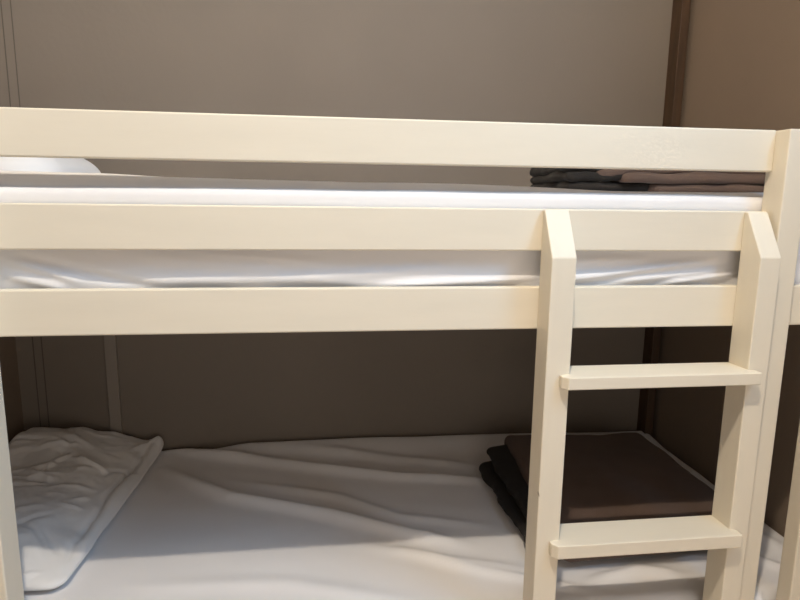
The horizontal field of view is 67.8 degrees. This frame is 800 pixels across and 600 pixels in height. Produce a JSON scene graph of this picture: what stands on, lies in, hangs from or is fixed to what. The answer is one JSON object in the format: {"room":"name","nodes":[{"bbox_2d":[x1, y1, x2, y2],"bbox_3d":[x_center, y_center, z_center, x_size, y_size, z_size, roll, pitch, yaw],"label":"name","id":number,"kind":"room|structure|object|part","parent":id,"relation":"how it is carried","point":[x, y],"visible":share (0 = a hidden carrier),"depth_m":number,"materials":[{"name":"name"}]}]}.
{"room":"dormitory bedroom","nodes":[
{"label":"dormitory bedroom","id":0,"kind":"room"},
{"bbox_2d":[0,337,23,443],"bbox_3d":[-1.143,-0.452,0.476,0.100,3.200,2.770,0,10,-7],"label":"wall","id":1,"kind":"structure","parent":0,"point":[10,382],"depth_m":1.95,"materials":[{"name":"brown paint"}]},
{"bbox_2d":[0,0,672,450],"bbox_3d":[-0.147,-0.705,2.028,2.470,3.200,0.100,0,10,-7],"label":"wall","id":2,"kind":"structure","parent":0,"point":[588,62],"depth_m":2.03,"materials":[{"name":"beige paint"}]},
{"bbox_2d":[0,0,49,427],"bbox_3d":[-1.200,-0.687,1.844,0.030,3.200,0.001,0,10,-7],"label":"trim","id":3,"kind":"structure","parent":2,"relation":"attached to","point":[0,0],"depth_m":1.85,"materials":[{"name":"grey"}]},
{"bbox_2d":[104,335,122,433],"bbox_3d":[-0.980,0.248,2.029,0.037,0.800,0.012,0,10,-7],"label":"trim","id":4,"kind":"structure","parent":2,"relation":"attached to","point":[110,342],"depth_m":2.03,"materials":[{"name":"paint"}]},
{"bbox_2d":[652,0,799,536],"bbox_3d":[1.208,-0.472,0.774,0.100,3.200,2.770,0,10,-7],"label":"wall","id":5,"kind":"structure","parent":0,"point":[742,71],"depth_m":1.84,"materials":[{"name":"brown paint"}]},
{"bbox_2d":[637,0,690,435],"bbox_3d":[0.958,-0.701,2.088,0.031,3.200,0.060,0,10,-7],"label":"trim","id":6,"kind":"structure","parent":5,"relation":"attached to","point":[678,32],"depth_m":2.07,"materials":[{"name":"brown wood"}]},
{"bbox_3d":[0.005,1.131,0.949,2.470,0.050,2.870,0,10,-7],"label":"floor","id":7,"kind":"structure","parent":0,"visible":0},
{"bbox_2d":[0,107,799,599],"bbox_3d":[-0.088,0.282,1.631,2.262,1.390,0.995,0,10,-7],"label":"bunk bed","id":8,"kind":"object","parent":7,"relation":"on","point":[24,132],"visible":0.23,"depth_m":1.10,"materials":[{"name":"beige paint"}]},
{"bbox_3d":[-0.744,0.368,1.083,0.050,1.389,0.060,0,10,-7],"label":"post","id":9,"kind":"part","parent":8,"relation":"part of","materials":[{"name":"beige paint"}]},
{"bbox_3d":[0.007,0.017,1.139,1.459,0.084,0.020,0,10,-7],"label":"rail","id":10,"kind":"part","parent":8,"relation":"part of","materials":[{"name":"beige paint"}]},
{"bbox_3d":[0.009,-0.133,1.113,1.459,0.080,0.020,0,10,-7],"label":"guard rail","id":11,"kind":"part","parent":8,"relation":"part of","materials":[{"name":"beige paint"}]},
{"bbox_3d":[0.011,-0.288,1.087,1.459,0.080,0.020,0,10,-7],"label":"guard rail","id":12,"kind":"part","parent":8,"relation":"part of","materials":[{"name":"beige paint"}]},
{"bbox_2d":[0,170,799,288],"bbox_3d":[-0.072,-0.201,1.580,2.218,0.223,0.934,0,10,-7],"label":"mattress","id":13,"kind":"object","parent":8,"relation":"on","point":[19,269],"visible":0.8,"depth_m":1.12,"materials":[{"name":"white fabric"}]},
{"bbox_2d":[0,157,100,172],"bbox_3d":[-1.020,-0.378,1.604,0.326,0.109,0.480,0,10,-7],"label":"pillow","id":14,"kind":"object","parent":13,"relation":"on","point":[79,165],"visible":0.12,"depth_m":1.44,"materials":[{"name":"white fabric"}]},
{"bbox_2d":[530,168,765,192],"bbox_3d":[0.677,-0.342,1.635,0.593,0.096,0.406,0,10,-7],"label":"folded blanket","id":15,"kind":"object","parent":13,"relation":"on","point":[564,178],"visible":0.53,"depth_m":1.47,"materials":[{"name":"brown fabric"}]},
{"bbox_2d":[24,431,783,599],"bbox_3d":[-0.082,0.648,1.717,2.218,0.148,0.958,0,10,-7],"label":"mattress","id":16,"kind":"object","parent":8,"relation":"on","point":[366,518],"visible":0.55,"depth_m":1.56,"materials":[{"name":"white fabric"}]},
{"bbox_2d":[8,427,163,590],"bbox_3d":[-0.986,0.524,1.668,0.435,0.131,0.775,0,10,-7],"label":"pillow","id":17,"kind":"object","parent":16,"relation":"on","point":[69,484],"visible":0.91,"depth_m":1.66,"materials":[{"name":"white fabric"}]},
{"bbox_2d":[479,432,713,561],"bbox_3d":[0.573,0.545,1.757,0.608,0.084,0.632,0,10,-7],"label":"folded blanket","id":18,"kind":"object","parent":16,"relation":"on","point":[616,476],"visible":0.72,"depth_m":1.71,"materials":[{"name":"brown fabric"}]},
{"bbox_2d":[523,210,780,599],"bbox_3d":[0.496,0.440,1.223,0.460,1.232,0.082,0,10,-7],"label":"ladder","id":19,"kind":"object","parent":8,"relation":"attached to","point":[724,533],"visible":1,"depth_m":1.18,"materials":[{"name":"beige paint"}]},
{"bbox_3d":[0.752,0.355,1.275,0.049,1.389,0.054,0,10,-7],"label":"post","id":20,"kind":"part","parent":8,"relation":"part of","materials":[{"name":"beige paint"}]},
{"bbox_3d":[0.879,0.503,1.304,0.046,1.090,0.040,0,10,-7],"label":"post","id":21,"kind":"part","parent":8,"relation":"part of","materials":[{"name":"beige paint"}]},
{"bbox_3d":[0.937,0.009,1.257,0.318,0.084,0.020,0,10,-7],"label":"rail","id":22,"kind":"part","parent":8,"relation":"part of","materials":[{"name":"beige paint"}]}
]}

